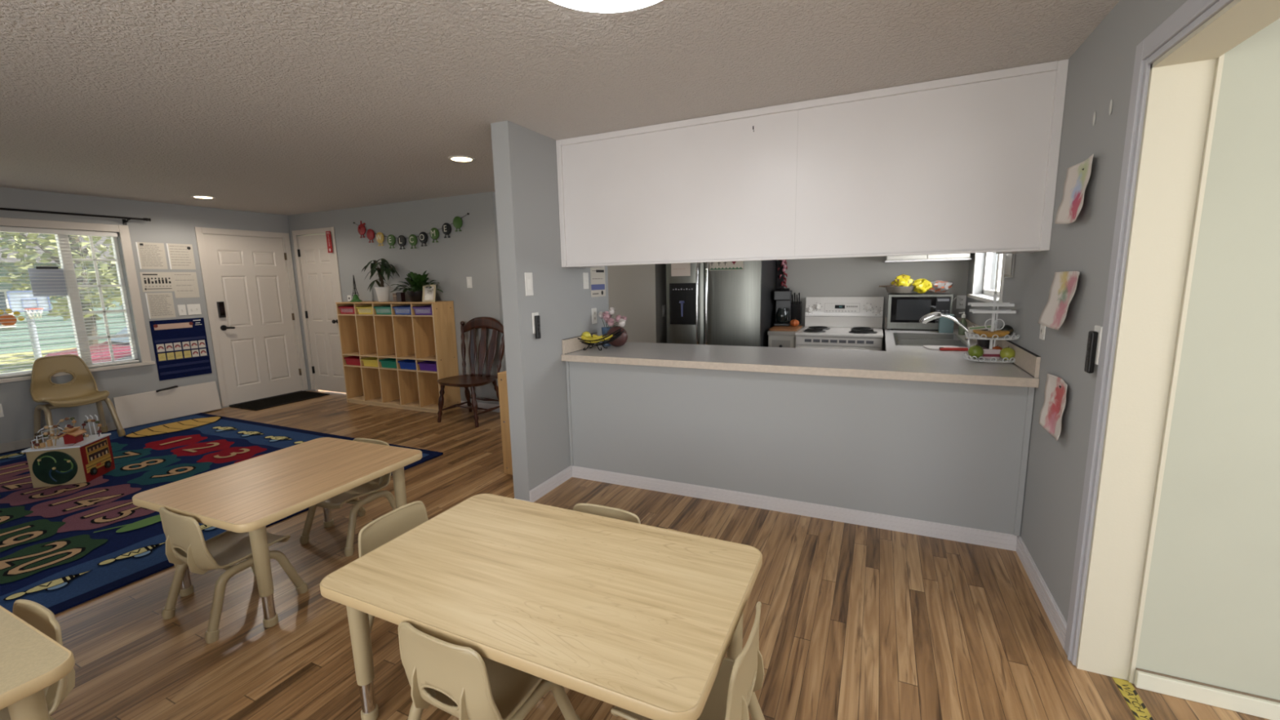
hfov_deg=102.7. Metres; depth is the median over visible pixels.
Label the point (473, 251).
wall
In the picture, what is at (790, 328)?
cutting board
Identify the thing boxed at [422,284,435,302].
photo frame
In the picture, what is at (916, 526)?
baseboard
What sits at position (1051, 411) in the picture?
painting
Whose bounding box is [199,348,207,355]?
picture card
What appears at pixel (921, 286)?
snack bag
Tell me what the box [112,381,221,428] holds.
wall heater
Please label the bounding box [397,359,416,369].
tray
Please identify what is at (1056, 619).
baseboard
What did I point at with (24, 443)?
baseboard
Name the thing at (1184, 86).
trim
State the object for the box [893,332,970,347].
sink
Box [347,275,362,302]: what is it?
ornament
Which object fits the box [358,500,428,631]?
chair
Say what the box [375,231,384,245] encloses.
pendant
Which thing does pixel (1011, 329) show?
banana
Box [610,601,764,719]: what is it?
chair
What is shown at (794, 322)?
gourd
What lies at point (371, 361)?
tray
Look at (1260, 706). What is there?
baseboard
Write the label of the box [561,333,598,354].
backsplash
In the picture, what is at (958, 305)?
wall outlet
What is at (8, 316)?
window sticker
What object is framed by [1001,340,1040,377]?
backsplash
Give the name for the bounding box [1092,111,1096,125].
wall hook
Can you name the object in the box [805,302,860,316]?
control panel
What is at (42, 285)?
notice
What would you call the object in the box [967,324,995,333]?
box
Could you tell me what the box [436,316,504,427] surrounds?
wooden dining chair
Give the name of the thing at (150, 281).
framed notice
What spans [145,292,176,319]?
framed notice
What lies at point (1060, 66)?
trim
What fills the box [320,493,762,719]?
table
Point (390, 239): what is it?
pendant
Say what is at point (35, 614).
chair
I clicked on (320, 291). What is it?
door
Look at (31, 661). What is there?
table
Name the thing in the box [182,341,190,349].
picture card
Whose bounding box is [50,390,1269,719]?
floor
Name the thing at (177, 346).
picture card
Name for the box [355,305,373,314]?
tray
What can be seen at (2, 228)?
window blind
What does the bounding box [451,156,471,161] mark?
diffuser
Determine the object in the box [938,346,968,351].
scraper
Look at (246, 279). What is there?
door
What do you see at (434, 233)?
pendant
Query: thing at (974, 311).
tray
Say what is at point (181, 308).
light switch
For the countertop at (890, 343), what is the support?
on the base cabinet
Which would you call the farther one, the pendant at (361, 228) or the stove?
the pendant at (361, 228)
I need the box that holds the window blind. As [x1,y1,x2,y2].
[0,226,139,377]
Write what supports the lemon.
in the wire fruit basket
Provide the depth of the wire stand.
3.00 m
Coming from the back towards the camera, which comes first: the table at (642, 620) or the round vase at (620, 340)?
the round vase at (620, 340)
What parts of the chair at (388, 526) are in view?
leg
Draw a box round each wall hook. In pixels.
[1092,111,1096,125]
[1108,99,1112,115]
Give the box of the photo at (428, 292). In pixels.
[424,286,433,300]
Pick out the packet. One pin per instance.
(988, 353)
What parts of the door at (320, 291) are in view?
knob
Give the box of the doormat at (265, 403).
[229,391,329,410]
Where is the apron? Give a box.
[776,260,784,288]
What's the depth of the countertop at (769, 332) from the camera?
4.92 m
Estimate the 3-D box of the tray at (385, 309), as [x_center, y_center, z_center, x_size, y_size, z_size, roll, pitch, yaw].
[-2.979,-0.602,6.141,0.289,0.097,0.256,3,10,25]
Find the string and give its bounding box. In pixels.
[777,259,787,288]
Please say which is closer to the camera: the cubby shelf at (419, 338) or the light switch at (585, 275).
the light switch at (585, 275)
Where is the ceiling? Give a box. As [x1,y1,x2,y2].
[0,0,1119,215]
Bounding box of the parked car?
[44,326,132,363]
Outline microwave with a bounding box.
[886,293,953,329]
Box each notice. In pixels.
[27,266,67,296]
[135,241,168,269]
[139,271,174,292]
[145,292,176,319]
[165,243,195,269]
[171,271,199,297]
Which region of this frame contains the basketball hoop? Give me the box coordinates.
[6,290,52,359]
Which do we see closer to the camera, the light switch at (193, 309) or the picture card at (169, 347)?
the picture card at (169, 347)
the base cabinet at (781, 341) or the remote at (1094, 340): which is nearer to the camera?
the remote at (1094, 340)
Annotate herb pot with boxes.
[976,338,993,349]
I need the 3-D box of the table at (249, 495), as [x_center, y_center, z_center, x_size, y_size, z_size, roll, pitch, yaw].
[-1.794,0.840,2.691,0.857,0.536,0.967,2,10,22]
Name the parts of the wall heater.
handle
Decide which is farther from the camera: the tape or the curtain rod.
the curtain rod
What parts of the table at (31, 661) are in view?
leg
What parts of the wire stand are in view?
post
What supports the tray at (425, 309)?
on the cubby shelf at (419, 338)
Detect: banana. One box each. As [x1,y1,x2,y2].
[580,333,604,342]
[592,333,614,341]
[973,328,1012,333]
[974,328,1013,337]
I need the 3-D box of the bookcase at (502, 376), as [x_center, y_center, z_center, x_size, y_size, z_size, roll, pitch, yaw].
[-0.745,0.447,4.192,0.380,0.800,0.742,3,10,25]
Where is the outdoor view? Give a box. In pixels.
[0,232,126,354]
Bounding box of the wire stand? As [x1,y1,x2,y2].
[962,293,1019,362]
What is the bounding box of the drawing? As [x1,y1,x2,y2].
[709,261,743,271]
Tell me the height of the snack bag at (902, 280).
0.165 m
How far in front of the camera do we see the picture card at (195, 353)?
6.09 m
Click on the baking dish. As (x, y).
(889, 289)
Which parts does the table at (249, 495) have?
leg, leg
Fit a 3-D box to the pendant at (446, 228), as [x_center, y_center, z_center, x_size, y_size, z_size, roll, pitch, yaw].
[-2.197,-1.470,5.802,0.132,0.164,0.020,3,10,25]
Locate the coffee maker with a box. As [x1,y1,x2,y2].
[773,288,792,326]
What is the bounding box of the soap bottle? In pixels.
[958,311,967,335]
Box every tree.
[0,231,122,345]
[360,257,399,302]
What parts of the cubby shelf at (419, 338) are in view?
panel, shelf, shelf, shelf, panel, panel, panel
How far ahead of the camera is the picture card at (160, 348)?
5.79 m
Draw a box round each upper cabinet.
[561,70,1056,265]
[884,253,971,262]
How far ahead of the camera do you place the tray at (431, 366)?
5.88 m
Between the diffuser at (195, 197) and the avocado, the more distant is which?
the diffuser at (195, 197)
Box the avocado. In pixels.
[999,324,1013,336]
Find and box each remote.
[531,311,541,338]
[1084,324,1102,373]
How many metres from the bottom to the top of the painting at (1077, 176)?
0.246 m
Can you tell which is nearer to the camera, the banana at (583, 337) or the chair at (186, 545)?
the chair at (186, 545)
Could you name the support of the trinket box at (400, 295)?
on the cubby shelf at (419, 338)
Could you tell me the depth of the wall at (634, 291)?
5.34 m
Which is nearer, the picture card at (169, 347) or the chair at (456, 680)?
the chair at (456, 680)
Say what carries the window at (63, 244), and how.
in the wall at (175, 224)
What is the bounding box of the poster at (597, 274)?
[590,266,605,297]
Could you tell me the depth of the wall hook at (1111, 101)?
1.87 m
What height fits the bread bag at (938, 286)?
0.121 m
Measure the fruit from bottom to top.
0.080 m
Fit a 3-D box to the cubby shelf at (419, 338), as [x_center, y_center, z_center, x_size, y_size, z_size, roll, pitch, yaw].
[-2.958,-0.071,6.244,1.636,1.275,0.309,3,10,25]
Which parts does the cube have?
bus panel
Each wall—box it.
[0,186,309,444]
[287,191,506,404]
[490,120,608,501]
[568,361,1035,535]
[607,263,662,342]
[660,256,968,351]
[964,0,1187,622]
[1133,17,1279,700]
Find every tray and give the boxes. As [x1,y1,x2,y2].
[337,305,355,314]
[343,355,360,365]
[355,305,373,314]
[360,356,377,367]
[373,305,391,314]
[378,358,396,368]
[392,305,411,315]
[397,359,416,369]
[412,305,432,315]
[417,360,437,371]
[968,302,1014,306]
[968,309,1016,313]
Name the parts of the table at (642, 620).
leg, leg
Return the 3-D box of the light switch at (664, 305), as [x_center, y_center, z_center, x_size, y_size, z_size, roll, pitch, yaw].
[0.256,-0.523,5.448,0.009,0.125,0.075,3,10,25]
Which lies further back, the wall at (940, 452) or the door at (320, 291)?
the door at (320, 291)
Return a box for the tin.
[392,293,397,302]
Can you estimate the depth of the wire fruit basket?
3.88 m
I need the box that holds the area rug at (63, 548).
[0,413,443,614]
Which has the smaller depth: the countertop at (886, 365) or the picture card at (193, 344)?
the countertop at (886, 365)
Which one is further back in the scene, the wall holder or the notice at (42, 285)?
the notice at (42, 285)
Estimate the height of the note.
0.260 m
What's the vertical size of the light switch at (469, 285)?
0.125 m
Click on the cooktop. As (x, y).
(806, 331)
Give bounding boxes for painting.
[1037,271,1079,329]
[1038,373,1067,440]
[1054,153,1093,223]
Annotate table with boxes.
[0,605,75,719]
[132,437,422,627]
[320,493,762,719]
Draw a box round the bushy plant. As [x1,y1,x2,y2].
[390,270,443,302]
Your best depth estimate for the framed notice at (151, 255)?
5.69 m
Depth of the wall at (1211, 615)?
1.64 m
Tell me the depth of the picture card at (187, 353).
6.02 m
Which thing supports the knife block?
on the countertop at (769, 332)
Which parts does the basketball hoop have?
frame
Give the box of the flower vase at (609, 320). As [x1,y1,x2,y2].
[598,306,627,346]
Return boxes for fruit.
[991,344,1002,357]
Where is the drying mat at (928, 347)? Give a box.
[923,345,959,350]
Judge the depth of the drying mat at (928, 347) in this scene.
3.63 m
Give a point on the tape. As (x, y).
(1132, 699)
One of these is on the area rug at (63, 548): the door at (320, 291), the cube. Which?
the cube
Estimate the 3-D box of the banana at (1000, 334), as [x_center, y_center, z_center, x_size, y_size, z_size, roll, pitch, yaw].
[2.066,-0.156,2.988,0.193,0.052,0.032,2,10,22]
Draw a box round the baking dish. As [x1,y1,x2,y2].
[881,285,914,293]
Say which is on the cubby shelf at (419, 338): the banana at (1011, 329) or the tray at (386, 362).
the tray at (386, 362)
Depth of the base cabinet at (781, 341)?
4.92 m
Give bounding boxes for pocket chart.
[149,317,212,381]
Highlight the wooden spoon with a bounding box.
[879,284,897,286]
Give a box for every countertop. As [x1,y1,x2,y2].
[561,333,1040,387]
[767,325,804,335]
[884,317,1002,354]
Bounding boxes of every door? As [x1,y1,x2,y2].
[194,226,308,407]
[292,226,346,392]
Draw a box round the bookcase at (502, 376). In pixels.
[497,370,512,475]
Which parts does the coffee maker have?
handle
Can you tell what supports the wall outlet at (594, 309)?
attached to the wall at (525, 159)
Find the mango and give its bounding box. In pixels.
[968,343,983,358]
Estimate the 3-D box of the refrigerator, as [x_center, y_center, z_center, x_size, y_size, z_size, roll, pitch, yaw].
[0.849,-0.283,5.353,0.950,1.770,0.882,3,10,25]
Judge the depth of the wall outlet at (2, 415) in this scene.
4.76 m
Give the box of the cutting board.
[768,324,802,331]
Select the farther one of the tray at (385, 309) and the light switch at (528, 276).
the tray at (385, 309)
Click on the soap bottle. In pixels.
(961, 331)
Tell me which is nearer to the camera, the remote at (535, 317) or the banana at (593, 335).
the remote at (535, 317)
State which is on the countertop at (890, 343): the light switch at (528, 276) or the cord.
the cord
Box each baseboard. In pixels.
[0,401,222,453]
[461,400,500,412]
[514,466,572,502]
[571,466,1017,551]
[1016,535,1066,649]
[1133,667,1279,719]
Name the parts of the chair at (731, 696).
leg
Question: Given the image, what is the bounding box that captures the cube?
[21,414,115,488]
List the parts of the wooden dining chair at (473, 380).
leg, post, seat, leg, leg, crest rail, leg, post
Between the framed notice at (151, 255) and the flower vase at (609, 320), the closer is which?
the flower vase at (609, 320)
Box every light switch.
[177,304,186,315]
[186,303,201,315]
[466,276,472,288]
[524,272,533,296]
[582,272,588,288]
[662,304,665,316]
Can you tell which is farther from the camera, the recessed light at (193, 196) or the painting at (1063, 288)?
the recessed light at (193, 196)
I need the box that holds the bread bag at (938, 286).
[928,280,952,293]
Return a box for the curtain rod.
[0,207,151,225]
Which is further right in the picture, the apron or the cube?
the apron
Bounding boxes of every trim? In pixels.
[555,58,1068,267]
[565,361,1035,536]
[1063,0,1233,665]
[1075,0,1279,683]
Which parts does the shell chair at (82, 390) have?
leg, leg, leg, leg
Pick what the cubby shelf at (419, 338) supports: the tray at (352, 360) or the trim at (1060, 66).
the tray at (352, 360)
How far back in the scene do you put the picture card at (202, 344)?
6.15 m
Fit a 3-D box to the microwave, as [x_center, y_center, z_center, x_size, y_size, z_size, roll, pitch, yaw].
[2.638,-0.458,4.855,0.525,0.333,0.285,3,10,25]
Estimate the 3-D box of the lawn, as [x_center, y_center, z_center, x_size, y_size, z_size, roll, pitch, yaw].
[-28.513,-0.314,18.952,52.380,0.120,70.000,3,10,25]
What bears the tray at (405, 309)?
on the cubby shelf at (419, 338)
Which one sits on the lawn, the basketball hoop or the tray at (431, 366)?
the basketball hoop
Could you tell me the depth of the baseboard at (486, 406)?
5.97 m
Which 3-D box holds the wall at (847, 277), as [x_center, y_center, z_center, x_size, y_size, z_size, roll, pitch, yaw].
[1.681,-0.590,5.163,3.090,2.440,0.830,3,10,25]
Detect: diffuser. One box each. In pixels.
[195,196,212,198]
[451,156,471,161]
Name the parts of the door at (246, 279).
handle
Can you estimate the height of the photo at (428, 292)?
0.156 m
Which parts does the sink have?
bowl, bowl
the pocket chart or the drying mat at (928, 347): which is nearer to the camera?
the drying mat at (928, 347)
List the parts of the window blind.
rail, ladder cord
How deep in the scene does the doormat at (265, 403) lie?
6.68 m
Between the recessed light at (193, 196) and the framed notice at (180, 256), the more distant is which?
the framed notice at (180, 256)
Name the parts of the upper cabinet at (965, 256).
door, panel, door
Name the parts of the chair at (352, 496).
leg, leg, leg, leg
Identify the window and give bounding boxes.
[0,217,155,383]
[967,252,1005,302]
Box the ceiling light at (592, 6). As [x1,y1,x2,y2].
[549,0,661,13]
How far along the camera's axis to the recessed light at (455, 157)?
3.98 m
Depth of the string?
5.39 m
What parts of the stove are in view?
knob, burner, knob, burner, oven door, door handle, vent panel, control panel, burner, burner, knob, knob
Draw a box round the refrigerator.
[666,259,776,346]
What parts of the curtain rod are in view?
rod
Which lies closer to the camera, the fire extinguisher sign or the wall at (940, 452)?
the wall at (940, 452)
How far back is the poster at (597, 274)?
4.15 m
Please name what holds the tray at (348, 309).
on the cubby shelf at (419, 338)
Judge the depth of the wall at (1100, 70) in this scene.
2.12 m
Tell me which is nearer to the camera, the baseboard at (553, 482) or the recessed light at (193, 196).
the baseboard at (553, 482)
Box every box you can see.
[395,292,405,302]
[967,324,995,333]
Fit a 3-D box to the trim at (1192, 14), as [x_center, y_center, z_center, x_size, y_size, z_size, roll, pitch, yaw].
[1.259,0.198,1.006,0.020,2.200,1.880,3,10,25]
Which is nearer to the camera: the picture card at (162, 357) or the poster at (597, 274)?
the poster at (597, 274)
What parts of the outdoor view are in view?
pane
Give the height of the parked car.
1.338 m
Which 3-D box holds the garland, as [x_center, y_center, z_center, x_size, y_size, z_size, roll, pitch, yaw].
[-2.752,-1.508,6.061,1.891,0.375,0.048,3,10,25]
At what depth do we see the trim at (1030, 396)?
2.68 m
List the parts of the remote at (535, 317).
wall plate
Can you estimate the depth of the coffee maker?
5.22 m
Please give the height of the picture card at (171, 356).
0.082 m
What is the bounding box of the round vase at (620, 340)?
[606,326,627,346]
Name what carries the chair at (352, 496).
on the floor
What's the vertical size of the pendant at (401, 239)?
0.164 m
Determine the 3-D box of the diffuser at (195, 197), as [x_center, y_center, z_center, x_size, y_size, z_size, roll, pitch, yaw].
[-4.630,-1.725,5.426,0.156,0.001,0.156,3,10,25]
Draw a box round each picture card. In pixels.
[155,343,164,352]
[158,353,166,360]
[164,342,173,351]
[166,351,174,359]
[173,342,181,350]
[174,351,182,359]
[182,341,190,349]
[183,350,191,358]
[190,340,198,348]
[191,349,199,356]
[198,339,205,347]
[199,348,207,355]
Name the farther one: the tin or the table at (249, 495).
the tin
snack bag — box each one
[890,274,913,286]
[911,278,932,293]
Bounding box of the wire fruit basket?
[577,328,625,351]
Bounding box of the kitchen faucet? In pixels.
[919,311,974,340]
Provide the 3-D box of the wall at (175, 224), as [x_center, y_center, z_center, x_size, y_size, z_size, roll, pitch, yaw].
[-6.185,-0.291,4.351,0.150,2.440,6.665,3,10,25]
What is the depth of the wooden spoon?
4.84 m
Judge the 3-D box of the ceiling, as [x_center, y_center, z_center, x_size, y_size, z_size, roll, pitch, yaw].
[-0.969,-1.382,2.403,11.300,0.100,7.900,3,10,25]
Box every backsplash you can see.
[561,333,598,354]
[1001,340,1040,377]
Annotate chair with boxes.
[0,599,75,719]
[30,354,125,444]
[159,506,307,644]
[299,437,395,556]
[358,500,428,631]
[398,622,580,719]
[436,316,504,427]
[572,502,640,524]
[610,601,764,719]
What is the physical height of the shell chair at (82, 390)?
0.846 m
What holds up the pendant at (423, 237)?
attached to the garland
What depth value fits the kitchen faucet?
4.11 m
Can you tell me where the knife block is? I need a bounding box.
[791,292,801,324]
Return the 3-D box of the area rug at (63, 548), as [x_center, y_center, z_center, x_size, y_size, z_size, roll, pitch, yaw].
[-4.078,0.930,4.082,3.930,0.021,2.750,3,10,25]
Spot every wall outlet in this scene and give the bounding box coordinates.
[0,404,4,417]
[591,307,596,324]
[955,295,966,308]
[1039,324,1045,340]
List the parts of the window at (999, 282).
frame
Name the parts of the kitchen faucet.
spout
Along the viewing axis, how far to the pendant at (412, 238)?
6.03 m
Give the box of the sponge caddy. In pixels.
[937,314,955,333]
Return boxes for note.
[671,262,690,275]
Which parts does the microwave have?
door, control panel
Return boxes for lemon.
[582,331,591,337]
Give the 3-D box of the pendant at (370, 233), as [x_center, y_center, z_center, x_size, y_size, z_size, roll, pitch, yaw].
[-3.334,-1.535,6.327,0.132,0.164,0.019,3,10,25]
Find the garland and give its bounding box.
[353,213,469,248]
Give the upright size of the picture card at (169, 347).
0.088 m
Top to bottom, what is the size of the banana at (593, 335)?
0.066 m
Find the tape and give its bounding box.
[1111,676,1153,719]
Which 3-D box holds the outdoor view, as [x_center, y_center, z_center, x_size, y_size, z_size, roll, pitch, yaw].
[-23.748,-2.397,16.359,6.200,4.600,19.000,3,10,25]
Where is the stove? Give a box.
[795,296,884,351]
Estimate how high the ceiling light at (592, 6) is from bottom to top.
0.095 m
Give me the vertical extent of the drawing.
0.240 m
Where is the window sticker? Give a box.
[0,308,24,325]
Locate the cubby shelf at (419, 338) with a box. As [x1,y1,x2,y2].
[335,301,461,413]
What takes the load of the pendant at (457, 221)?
attached to the garland
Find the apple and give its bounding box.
[1000,346,1015,359]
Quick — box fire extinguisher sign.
[325,231,333,253]
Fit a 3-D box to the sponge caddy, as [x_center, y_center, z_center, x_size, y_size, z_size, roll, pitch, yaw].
[2.713,-0.323,4.538,0.114,0.162,0.084,3,10,25]
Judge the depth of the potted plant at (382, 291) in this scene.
6.12 m
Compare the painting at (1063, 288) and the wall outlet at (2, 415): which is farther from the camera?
the wall outlet at (2, 415)
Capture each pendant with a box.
[357,220,365,237]
[366,229,374,242]
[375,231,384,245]
[386,234,395,248]
[397,235,405,248]
[408,234,417,248]
[418,231,427,246]
[430,227,439,242]
[441,222,451,238]
[453,216,462,231]
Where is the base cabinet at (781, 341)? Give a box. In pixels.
[768,334,795,347]
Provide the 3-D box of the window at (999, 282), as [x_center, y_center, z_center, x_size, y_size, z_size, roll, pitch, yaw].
[2.675,-0.906,3.854,0.140,0.910,1.220,3,10,25]
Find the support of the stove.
on the floor
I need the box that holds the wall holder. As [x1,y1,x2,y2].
[1004,253,1015,277]
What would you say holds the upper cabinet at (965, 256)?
attached to the wall at (847, 277)
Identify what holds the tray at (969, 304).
on the wire stand
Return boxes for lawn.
[0,347,75,373]
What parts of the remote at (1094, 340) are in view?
wall plate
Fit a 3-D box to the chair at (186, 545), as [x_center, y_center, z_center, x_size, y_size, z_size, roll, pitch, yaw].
[-1.911,0.891,2.385,0.419,0.536,0.423,3,10,26]
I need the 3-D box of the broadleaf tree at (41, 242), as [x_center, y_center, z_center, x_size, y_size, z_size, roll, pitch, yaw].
[-15.488,-2.711,13.980,3.072,5.625,3.128,3,10,25]
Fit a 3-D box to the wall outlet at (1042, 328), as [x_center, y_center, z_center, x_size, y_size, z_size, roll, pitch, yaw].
[1.981,-0.163,2.517,0.008,0.125,0.075,3,10,25]
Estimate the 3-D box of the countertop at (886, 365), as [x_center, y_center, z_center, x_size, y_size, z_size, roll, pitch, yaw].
[0.874,-0.064,3.485,2.819,0.154,0.811,3,10,25]
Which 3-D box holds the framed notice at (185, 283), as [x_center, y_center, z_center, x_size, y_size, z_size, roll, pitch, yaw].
[-5.313,-0.878,5.989,0.003,0.295,0.235,3,10,25]
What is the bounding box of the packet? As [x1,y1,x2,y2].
[981,348,1000,359]
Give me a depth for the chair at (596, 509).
2.15 m
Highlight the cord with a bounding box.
[952,297,963,303]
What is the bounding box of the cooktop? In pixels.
[795,326,883,337]
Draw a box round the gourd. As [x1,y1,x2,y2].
[790,318,799,326]
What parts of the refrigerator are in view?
dispenser lever, freezer door, door handle, door handle, fridge door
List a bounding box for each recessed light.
[191,195,215,198]
[448,155,475,161]
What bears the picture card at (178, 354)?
attached to the pocket chart
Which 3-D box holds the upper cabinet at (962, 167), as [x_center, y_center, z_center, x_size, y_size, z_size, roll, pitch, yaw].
[0.782,-1.060,3.176,2.820,0.853,0.331,3,10,25]

